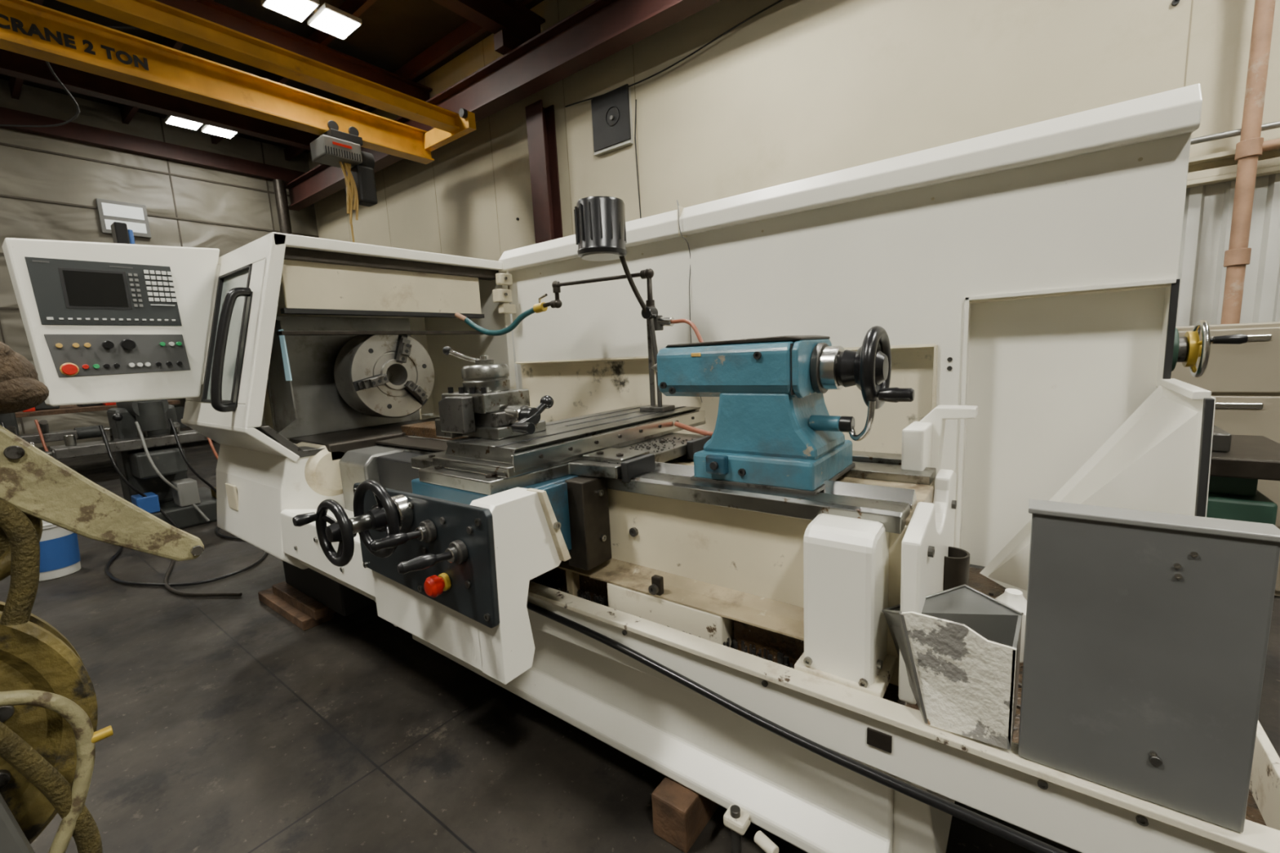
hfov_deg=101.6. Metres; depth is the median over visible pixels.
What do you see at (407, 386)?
chuck jaw mid
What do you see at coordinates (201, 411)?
rail
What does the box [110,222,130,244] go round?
console top actuator
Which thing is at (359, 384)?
chuck jaw base
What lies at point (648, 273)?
pipe
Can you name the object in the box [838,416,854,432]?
hub
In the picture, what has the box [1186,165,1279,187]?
trim
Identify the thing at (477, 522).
screws
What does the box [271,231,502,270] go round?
header
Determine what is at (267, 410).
headstock
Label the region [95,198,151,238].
window
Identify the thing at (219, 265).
stile
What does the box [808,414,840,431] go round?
boss
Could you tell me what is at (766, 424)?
tailstock neck
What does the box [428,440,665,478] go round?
screws
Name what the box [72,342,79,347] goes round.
button
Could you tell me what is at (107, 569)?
hose
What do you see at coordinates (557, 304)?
pipe
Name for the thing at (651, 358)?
pole
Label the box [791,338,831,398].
plate
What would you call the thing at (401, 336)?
chuck jaw base
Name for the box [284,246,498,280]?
channel
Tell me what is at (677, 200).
hanging cable
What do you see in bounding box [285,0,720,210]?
steel beam
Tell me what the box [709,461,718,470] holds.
bolt
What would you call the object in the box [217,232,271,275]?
panel
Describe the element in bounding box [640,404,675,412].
coolant pole foot
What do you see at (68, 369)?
button
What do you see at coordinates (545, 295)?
handle
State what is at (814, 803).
base casting
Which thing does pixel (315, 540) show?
bolts
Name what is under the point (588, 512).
carriage
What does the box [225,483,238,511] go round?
plate
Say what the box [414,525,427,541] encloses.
collar
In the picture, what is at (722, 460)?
tailstock base front lug
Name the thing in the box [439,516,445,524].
plug
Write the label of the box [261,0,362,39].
light
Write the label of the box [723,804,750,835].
levelling lug
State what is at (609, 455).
pad
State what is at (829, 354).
dial
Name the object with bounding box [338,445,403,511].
cover
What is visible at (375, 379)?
step
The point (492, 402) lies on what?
tool block
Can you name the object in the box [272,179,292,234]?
post
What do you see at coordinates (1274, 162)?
trim
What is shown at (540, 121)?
steel column
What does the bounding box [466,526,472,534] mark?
plug
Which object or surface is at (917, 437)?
post
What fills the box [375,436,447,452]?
cover
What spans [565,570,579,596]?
ribs
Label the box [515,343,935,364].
backsplash lower lip
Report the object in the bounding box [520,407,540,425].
hub
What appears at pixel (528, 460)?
strip
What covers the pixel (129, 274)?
keys
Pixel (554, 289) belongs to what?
coolant elbow collar
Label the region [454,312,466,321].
coolant nozzle
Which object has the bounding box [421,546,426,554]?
plug
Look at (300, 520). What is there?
grip
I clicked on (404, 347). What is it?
step
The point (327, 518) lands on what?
spoke
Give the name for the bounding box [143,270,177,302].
keys
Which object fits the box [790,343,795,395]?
tailstock seam
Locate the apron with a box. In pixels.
[372,487,561,684]
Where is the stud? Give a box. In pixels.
[480,355,488,359]
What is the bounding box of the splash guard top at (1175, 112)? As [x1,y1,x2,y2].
[498,83,1202,272]
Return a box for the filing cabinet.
[1170,321,1279,596]
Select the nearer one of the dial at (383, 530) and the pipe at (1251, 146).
the dial at (383, 530)
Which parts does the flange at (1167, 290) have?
backsplash end edge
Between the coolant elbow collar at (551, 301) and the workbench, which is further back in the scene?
the workbench
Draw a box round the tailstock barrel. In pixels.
[656,340,796,397]
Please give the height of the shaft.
0.040 m
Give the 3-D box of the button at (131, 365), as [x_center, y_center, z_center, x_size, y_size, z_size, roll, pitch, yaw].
[-2.140,-0.259,2.197,0.016,0.018,0.018,3,10,37]
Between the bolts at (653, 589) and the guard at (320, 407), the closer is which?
the bolts at (653, 589)
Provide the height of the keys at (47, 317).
0.070 m
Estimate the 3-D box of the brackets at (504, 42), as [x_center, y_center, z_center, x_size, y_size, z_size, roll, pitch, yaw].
[-1.331,-4.609,6.365,10.760,0.170,0.740,3,10,37]
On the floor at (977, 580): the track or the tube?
the tube
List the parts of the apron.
apron end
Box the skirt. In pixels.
[298,560,397,626]
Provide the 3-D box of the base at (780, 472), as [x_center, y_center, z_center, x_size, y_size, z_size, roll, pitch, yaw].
[0.384,0.093,1.488,0.337,0.077,0.345,3,10,37]
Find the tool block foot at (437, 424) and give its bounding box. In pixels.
[435,418,462,438]
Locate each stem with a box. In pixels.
[406,530,420,540]
[435,551,450,562]
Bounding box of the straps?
[0,117,319,434]
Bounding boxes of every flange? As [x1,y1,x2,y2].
[809,342,828,393]
[1155,132,1191,386]
[1160,378,1211,399]
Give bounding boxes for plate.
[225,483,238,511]
[353,482,499,628]
[691,352,701,356]
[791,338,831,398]
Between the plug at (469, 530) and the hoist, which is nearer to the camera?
the plug at (469, 530)
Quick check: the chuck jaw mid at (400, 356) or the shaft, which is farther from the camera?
the chuck jaw mid at (400, 356)
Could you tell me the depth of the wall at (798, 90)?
4.92 m
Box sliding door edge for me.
[242,232,285,427]
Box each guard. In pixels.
[266,315,420,438]
[268,320,297,433]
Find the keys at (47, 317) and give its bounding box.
[46,304,174,319]
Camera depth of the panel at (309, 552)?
1.95 m
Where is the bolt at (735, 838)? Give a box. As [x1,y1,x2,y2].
[729,804,741,852]
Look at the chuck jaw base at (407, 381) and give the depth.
2.71 m
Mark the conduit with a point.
(1273, 125)
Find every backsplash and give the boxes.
[508,133,1186,547]
[520,349,933,453]
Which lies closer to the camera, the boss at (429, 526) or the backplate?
the boss at (429, 526)
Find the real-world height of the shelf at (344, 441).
0.080 m
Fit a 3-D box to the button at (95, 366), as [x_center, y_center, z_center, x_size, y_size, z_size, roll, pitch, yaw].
[-2.203,-0.244,2.115,0.016,0.018,0.018,3,10,37]
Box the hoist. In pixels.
[310,120,377,242]
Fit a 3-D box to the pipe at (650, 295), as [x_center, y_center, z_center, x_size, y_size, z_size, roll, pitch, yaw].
[-0.226,-0.589,2.328,0.688,0.144,0.024,3,10,37]
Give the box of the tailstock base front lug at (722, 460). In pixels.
[705,453,728,475]
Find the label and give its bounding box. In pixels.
[31,259,133,268]
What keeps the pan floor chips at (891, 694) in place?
on the floor at (977, 580)
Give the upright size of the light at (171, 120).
0.490 m
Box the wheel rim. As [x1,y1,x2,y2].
[859,325,891,409]
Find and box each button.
[55,343,62,347]
[61,364,77,374]
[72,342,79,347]
[82,364,88,368]
[84,342,90,347]
[93,364,99,368]
[103,364,110,368]
[113,363,119,368]
[128,363,134,367]
[136,362,142,366]
[144,362,151,366]
[155,361,161,365]
[159,342,165,346]
[165,361,172,365]
[168,342,174,346]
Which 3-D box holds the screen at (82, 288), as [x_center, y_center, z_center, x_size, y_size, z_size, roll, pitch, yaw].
[-2.195,-0.554,2.109,0.002,0.135,0.170,3,10,37]
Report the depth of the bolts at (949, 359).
1.76 m
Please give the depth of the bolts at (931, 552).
1.10 m
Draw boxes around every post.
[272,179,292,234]
[901,421,933,471]
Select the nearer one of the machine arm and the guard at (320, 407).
the machine arm
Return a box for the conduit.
[564,0,1279,144]
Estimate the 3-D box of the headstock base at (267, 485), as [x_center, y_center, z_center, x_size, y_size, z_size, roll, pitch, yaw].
[-1.482,0.271,2.853,0.870,0.500,1.171,3,10,37]
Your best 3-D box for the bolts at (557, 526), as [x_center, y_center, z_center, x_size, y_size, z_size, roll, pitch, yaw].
[-0.161,0.285,1.450,0.012,0.160,0.262,1,9,23]
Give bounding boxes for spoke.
[321,514,337,524]
[335,541,342,557]
[372,491,382,507]
[384,524,388,536]
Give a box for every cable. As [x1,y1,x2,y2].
[526,601,1067,852]
[676,200,702,402]
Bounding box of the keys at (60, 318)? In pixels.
[58,317,175,320]
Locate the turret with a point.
(484, 373)
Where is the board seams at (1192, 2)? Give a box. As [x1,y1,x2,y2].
[343,0,1193,257]
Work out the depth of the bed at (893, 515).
1.28 m
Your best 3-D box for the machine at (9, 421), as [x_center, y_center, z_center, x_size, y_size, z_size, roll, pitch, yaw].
[-5.978,0.236,4.845,0.860,1.252,1.430,3,10,37]
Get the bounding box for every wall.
[0,78,318,460]
[261,279,434,425]
[307,0,1279,289]
[422,173,1279,415]
[424,270,516,416]
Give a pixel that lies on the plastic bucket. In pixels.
(60, 554)
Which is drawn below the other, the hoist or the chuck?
the chuck
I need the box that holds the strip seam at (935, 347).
[932,345,937,409]
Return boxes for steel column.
[524,99,563,244]
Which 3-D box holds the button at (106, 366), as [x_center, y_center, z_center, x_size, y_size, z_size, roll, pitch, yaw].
[-2.185,-0.248,2.138,0.016,0.018,0.018,3,10,37]
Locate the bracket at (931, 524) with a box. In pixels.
[897,469,955,704]
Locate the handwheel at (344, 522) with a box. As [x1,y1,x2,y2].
[315,499,354,566]
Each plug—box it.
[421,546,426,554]
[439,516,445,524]
[464,580,471,588]
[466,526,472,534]
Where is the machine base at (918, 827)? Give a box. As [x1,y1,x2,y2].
[893,776,955,852]
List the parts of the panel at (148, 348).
override knob, override knob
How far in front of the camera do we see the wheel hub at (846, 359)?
1.28 m
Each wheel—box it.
[353,480,399,558]
[853,341,881,391]
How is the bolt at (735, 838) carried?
attached to the levelling lug at (740, 825)
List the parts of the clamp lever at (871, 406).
lever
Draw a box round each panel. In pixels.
[44,333,190,377]
[280,508,375,597]
[281,259,481,313]
[607,582,733,648]
[961,287,1164,566]
[1017,498,1279,833]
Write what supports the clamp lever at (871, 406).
attached to the tailstock barrel
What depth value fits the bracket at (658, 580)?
1.42 m
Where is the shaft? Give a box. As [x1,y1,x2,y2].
[348,513,372,533]
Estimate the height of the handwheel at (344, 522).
0.168 m
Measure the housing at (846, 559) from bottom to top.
0.338 m
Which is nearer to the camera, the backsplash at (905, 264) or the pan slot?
the pan slot
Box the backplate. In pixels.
[232,291,253,408]
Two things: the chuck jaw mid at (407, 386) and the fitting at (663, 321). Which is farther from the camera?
the chuck jaw mid at (407, 386)
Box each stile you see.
[185,384,203,401]
[201,264,220,384]
[237,258,266,404]
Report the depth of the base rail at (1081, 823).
0.98 m
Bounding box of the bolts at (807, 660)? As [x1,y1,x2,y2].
[803,656,868,688]
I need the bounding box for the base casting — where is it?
[412,626,906,852]
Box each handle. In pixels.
[210,287,251,412]
[442,346,451,355]
[538,293,547,302]
[540,395,553,408]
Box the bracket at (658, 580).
[651,574,663,595]
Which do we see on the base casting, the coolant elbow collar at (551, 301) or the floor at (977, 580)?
the floor at (977, 580)
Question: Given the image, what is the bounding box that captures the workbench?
[14,399,180,451]
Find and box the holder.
[438,395,475,434]
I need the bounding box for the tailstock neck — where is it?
[703,392,844,459]
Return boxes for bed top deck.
[663,459,934,525]
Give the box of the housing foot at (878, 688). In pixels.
[794,652,896,697]
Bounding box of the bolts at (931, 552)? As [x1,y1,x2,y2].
[927,500,956,557]
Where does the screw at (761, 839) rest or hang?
attached to the base casting
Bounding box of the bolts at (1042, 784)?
[622,630,1148,826]
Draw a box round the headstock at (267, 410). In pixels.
[263,334,422,439]
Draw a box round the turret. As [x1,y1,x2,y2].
[461,359,510,393]
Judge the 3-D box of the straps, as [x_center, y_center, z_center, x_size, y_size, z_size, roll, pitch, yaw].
[-9.726,-2.211,7.533,0.020,5.700,9.800,3,10,37]
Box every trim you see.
[507,148,1279,286]
[526,488,570,561]
[1186,156,1279,180]
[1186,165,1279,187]
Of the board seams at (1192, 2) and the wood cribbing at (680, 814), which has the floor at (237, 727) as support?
the wood cribbing at (680, 814)
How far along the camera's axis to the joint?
2.24 m
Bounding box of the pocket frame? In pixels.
[955,278,1176,548]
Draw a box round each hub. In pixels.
[325,521,356,542]
[366,506,387,529]
[444,546,458,563]
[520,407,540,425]
[836,349,888,387]
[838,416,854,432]
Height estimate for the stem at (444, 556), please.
0.018 m
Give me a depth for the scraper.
1.35 m
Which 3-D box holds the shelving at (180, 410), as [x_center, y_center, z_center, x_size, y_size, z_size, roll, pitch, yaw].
[-7.616,-0.764,9.588,0.650,2.040,2.150,3,10,37]
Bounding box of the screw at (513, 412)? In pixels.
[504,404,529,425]
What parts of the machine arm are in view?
ratchet handle, crank handle, lever arm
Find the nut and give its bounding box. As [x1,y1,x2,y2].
[653,315,663,330]
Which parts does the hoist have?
motor, yellow chain, yellow chain, load chain, yellow chain, yellow chain, yellow chain, motor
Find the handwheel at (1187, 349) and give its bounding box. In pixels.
[1171,320,1248,377]
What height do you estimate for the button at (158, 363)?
0.018 m
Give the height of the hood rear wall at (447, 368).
1.180 m
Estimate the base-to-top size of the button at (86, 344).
0.018 m
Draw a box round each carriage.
[411,474,578,553]
[538,481,571,550]
[564,475,611,570]
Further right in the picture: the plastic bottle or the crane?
the plastic bottle
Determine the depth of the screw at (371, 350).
2.55 m
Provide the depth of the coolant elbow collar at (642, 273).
2.12 m
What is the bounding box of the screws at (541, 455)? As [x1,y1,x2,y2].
[539,416,694,457]
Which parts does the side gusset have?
gusset outer edge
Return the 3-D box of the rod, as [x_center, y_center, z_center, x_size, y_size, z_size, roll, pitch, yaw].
[-2.209,-0.811,2.263,0.024,0.080,0.024,3,10,37]
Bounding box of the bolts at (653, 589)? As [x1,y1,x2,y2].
[629,527,658,595]
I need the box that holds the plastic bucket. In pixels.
[39,520,80,581]
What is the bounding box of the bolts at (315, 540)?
[293,537,343,572]
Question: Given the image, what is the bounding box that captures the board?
[400,420,467,439]
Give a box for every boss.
[418,520,436,542]
[448,539,468,564]
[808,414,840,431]
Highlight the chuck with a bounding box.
[333,334,434,417]
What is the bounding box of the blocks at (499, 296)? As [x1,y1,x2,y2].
[492,272,515,314]
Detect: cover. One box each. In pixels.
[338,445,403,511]
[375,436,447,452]
[665,334,830,347]
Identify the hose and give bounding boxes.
[105,525,267,586]
[163,560,242,596]
[464,306,534,335]
[671,318,703,342]
[674,421,713,435]
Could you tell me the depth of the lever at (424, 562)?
1.17 m
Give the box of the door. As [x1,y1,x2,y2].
[206,269,248,399]
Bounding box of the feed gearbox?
[377,451,424,493]
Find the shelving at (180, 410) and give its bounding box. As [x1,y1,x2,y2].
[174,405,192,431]
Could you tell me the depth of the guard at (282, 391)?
2.35 m
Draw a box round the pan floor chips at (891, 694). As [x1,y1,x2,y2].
[731,646,906,705]
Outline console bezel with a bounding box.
[24,256,182,325]
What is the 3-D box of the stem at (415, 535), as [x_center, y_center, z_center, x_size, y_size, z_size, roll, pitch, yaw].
[-0.561,0.269,1.281,0.027,0.018,0.044,3,10,37]
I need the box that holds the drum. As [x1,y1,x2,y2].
[296,441,345,496]
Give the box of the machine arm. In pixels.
[0,341,204,852]
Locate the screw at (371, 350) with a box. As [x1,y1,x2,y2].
[368,348,373,353]
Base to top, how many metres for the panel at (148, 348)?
0.168 m
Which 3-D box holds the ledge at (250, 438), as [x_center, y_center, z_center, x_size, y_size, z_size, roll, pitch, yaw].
[-1.843,0.053,2.378,0.925,0.167,0.174,3,10,37]
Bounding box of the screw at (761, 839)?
[754,831,778,852]
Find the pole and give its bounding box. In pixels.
[646,319,655,405]
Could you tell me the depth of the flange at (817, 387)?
1.32 m
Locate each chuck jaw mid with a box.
[360,373,389,389]
[396,337,410,363]
[404,380,427,401]
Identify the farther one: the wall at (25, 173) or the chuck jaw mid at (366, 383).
the wall at (25, 173)
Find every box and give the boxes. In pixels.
[130,492,159,513]
[170,478,199,506]
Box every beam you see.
[0,106,306,183]
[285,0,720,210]
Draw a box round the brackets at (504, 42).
[312,29,524,164]
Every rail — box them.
[182,400,246,427]
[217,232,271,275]
[527,595,1245,852]
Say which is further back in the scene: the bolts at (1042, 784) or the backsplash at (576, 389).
the backsplash at (576, 389)
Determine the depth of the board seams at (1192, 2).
6.61 m
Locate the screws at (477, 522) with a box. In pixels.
[353,488,490,621]
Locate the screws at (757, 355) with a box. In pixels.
[659,351,761,475]
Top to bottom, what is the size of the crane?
0.370 m
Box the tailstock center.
[650,363,657,371]
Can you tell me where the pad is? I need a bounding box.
[582,447,649,463]
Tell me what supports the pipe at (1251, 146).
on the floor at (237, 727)
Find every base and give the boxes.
[216,414,439,569]
[356,381,363,389]
[395,335,407,364]
[404,380,426,403]
[462,420,546,439]
[693,440,852,490]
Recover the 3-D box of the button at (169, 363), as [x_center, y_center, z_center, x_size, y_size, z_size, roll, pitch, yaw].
[-2.068,-0.276,2.292,0.016,0.018,0.018,3,10,37]
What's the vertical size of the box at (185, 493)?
0.200 m
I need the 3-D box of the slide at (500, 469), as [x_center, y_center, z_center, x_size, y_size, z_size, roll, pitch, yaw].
[-0.184,0.042,1.947,0.370,0.030,1.070,3,10,37]
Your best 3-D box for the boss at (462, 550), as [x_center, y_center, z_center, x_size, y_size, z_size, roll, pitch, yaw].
[-0.431,0.298,1.239,0.056,0.056,0.020,3,10,37]
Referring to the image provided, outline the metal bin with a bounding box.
[881,584,1023,750]
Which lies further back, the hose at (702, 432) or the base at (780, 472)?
the hose at (702, 432)
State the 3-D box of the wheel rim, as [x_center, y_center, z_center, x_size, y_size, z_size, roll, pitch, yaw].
[0.581,-0.144,1.285,0.032,0.205,0.205,3,10,37]
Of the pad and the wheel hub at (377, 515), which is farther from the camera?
the pad
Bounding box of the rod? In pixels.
[127,229,135,244]
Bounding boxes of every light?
[164,115,237,138]
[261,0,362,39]
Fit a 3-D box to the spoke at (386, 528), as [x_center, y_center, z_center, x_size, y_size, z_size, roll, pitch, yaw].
[-0.625,0.268,1.301,0.060,0.053,0.033,3,10,37]
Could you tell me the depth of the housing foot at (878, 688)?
1.11 m
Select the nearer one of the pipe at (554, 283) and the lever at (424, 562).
the lever at (424, 562)
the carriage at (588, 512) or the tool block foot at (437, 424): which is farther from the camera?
the tool block foot at (437, 424)
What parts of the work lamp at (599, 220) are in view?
arm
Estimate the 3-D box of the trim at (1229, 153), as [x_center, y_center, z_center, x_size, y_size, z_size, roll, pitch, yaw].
[0.198,-1.968,6.101,17.600,0.030,0.120,3,10,37]
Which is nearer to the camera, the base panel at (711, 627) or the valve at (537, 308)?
the base panel at (711, 627)
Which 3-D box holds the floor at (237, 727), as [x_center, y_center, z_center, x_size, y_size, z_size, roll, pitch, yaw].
[-2.567,1.061,2.664,17.800,0.100,10.000,3,10,37]
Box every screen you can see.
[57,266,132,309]
[62,270,128,306]
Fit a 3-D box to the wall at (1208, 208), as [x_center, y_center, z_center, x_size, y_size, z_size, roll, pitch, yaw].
[0.318,-0.778,6.332,17.625,2.200,0.035,3,10,37]
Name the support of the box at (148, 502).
attached to the machine at (145, 437)
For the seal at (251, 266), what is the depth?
2.15 m
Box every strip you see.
[511,410,705,471]
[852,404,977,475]
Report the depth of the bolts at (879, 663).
1.10 m
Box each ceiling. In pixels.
[0,0,543,153]
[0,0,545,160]
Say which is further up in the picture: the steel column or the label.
the steel column
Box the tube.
[942,546,969,591]
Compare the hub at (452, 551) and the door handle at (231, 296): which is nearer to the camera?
the hub at (452, 551)
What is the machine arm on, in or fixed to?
on the floor at (237, 727)
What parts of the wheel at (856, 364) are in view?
dish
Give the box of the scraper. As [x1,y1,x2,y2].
[690,462,854,495]
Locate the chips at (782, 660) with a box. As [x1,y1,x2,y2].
[529,436,1022,709]
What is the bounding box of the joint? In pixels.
[677,205,687,237]
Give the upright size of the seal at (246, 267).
0.011 m
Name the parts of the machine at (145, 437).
knob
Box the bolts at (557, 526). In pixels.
[553,489,606,541]
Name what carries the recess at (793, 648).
attached to the base panel at (711, 627)
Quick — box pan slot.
[866,727,892,753]
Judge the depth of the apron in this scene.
1.29 m
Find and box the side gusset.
[979,385,1215,599]
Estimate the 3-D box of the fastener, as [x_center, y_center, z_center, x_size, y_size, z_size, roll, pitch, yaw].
[0.894,-2.879,5.441,6.660,0.188,0.020,3,10,37]
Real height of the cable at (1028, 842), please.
0.125 m
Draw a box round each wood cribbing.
[257,581,336,631]
[651,776,719,852]
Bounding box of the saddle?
[410,432,703,495]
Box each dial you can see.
[370,504,398,532]
[818,346,844,389]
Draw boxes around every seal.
[200,278,223,401]
[201,399,232,403]
[218,263,252,278]
[230,263,252,402]
[280,307,484,318]
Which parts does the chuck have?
chuck slot, chuck slot, chuck slot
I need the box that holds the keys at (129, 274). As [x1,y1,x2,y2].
[128,273,142,306]
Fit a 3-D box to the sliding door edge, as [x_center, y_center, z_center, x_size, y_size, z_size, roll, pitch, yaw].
[-1.491,-0.386,2.076,0.040,0.760,0.242,3,10,37]
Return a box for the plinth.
[282,560,376,616]
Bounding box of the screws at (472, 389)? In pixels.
[448,386,486,393]
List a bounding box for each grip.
[292,512,317,526]
[511,422,535,434]
[875,386,915,402]
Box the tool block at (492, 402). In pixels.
[441,388,529,413]
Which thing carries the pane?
attached to the door
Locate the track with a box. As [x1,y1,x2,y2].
[276,330,484,335]
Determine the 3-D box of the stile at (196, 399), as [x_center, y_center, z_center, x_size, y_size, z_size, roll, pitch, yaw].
[-2.085,-0.414,2.508,0.280,0.570,0.170,3,10,37]
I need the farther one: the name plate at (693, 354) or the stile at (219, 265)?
the stile at (219, 265)
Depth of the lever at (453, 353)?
1.76 m
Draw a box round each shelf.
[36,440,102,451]
[288,417,439,460]
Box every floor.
[0,440,1279,852]
[906,567,1266,826]
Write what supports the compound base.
on the slide at (484, 449)
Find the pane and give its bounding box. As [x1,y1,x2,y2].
[278,328,292,380]
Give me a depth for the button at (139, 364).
2.21 m
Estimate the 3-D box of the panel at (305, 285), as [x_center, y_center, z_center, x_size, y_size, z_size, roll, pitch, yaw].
[-1.196,-0.664,2.554,0.020,0.205,0.970,3,10,37]
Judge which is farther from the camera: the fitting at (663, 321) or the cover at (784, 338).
the fitting at (663, 321)
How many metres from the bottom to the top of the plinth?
0.310 m
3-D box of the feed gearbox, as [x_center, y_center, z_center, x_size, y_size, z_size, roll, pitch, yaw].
[-0.848,0.249,2.105,0.500,0.252,0.160,3,10,37]
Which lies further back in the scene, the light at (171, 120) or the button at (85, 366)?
the light at (171, 120)
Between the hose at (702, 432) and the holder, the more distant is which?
the hose at (702, 432)
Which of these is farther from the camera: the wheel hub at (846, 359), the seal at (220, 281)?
the seal at (220, 281)
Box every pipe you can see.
[542,272,653,307]
[551,280,560,287]
[553,299,562,308]
[644,268,653,278]
[1220,0,1279,324]
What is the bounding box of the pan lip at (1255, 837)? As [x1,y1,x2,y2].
[528,581,1279,852]
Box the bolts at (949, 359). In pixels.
[946,356,952,370]
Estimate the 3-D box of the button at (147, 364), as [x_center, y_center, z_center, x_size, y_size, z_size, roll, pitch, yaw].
[-2.110,-0.266,2.237,0.016,0.018,0.018,3,10,37]
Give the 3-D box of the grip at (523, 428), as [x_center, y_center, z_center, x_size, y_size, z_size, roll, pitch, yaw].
[-0.352,0.004,1.567,0.075,0.036,0.036,3,10,37]
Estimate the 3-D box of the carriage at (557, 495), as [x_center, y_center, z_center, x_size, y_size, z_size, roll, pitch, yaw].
[-0.261,0.274,1.471,0.020,0.204,0.159,3,10,37]
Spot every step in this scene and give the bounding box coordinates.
[368,376,384,387]
[400,342,411,355]
[412,385,426,398]
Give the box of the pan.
[1248,720,1279,831]
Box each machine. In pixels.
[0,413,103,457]
[29,399,217,528]
[1206,425,1279,525]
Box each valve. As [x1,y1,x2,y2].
[533,302,547,313]
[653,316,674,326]
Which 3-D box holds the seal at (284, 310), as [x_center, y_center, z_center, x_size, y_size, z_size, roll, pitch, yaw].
[-1.192,-0.554,2.567,0.040,0.022,0.995,3,10,37]
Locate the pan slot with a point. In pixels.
(878, 740)
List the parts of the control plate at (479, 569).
silver wheel dial, emergency stop mushroom button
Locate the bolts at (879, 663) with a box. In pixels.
[876,659,882,669]
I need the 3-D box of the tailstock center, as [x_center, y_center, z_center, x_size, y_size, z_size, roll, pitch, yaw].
[0.062,-0.189,1.673,0.070,0.044,0.044,3,10,37]
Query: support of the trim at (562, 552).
attached to the carriage at (434, 491)
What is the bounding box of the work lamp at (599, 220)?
[573,195,662,407]
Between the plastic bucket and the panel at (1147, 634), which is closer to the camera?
the panel at (1147, 634)
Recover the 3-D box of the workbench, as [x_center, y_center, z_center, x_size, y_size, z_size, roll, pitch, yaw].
[-7.799,-0.004,6.783,1.800,1.356,2.500,3,10,37]
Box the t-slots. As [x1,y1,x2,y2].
[456,406,684,447]
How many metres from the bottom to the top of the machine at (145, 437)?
1.130 m
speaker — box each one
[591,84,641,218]
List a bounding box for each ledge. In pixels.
[181,418,299,462]
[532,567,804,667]
[557,558,804,640]
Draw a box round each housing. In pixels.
[1,237,219,406]
[803,513,888,685]
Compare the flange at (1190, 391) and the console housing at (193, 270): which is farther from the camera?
the console housing at (193, 270)
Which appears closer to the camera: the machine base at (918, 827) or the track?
the machine base at (918, 827)
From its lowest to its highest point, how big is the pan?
0.125 m
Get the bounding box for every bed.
[375,444,910,533]
[673,454,936,484]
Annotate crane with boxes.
[0,0,475,164]
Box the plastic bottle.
[995,588,1026,662]
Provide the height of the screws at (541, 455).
0.012 m
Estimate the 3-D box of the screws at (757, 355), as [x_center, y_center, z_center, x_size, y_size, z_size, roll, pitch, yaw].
[0.180,-0.035,1.409,0.310,0.319,0.027,3,10,37]
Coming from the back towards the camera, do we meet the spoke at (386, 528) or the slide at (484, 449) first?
the slide at (484, 449)
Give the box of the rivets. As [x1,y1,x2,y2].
[539,157,1142,274]
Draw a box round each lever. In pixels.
[368,532,408,551]
[396,553,437,574]
[448,349,479,362]
[848,400,875,440]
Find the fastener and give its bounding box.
[515,0,1179,220]
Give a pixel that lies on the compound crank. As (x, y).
(542, 406)
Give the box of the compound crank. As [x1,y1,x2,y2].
[515,402,546,422]
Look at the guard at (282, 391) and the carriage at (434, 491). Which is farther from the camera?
the guard at (282, 391)
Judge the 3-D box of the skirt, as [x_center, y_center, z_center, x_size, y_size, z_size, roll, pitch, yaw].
[-1.050,0.557,2.035,0.830,0.117,0.260,3,10,37]
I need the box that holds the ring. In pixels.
[59,362,79,376]
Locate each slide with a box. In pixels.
[431,420,705,478]
[444,405,700,463]
[474,410,510,427]
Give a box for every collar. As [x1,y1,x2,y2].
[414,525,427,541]
[550,300,555,308]
[552,287,560,293]
[640,269,645,279]
[645,299,654,306]

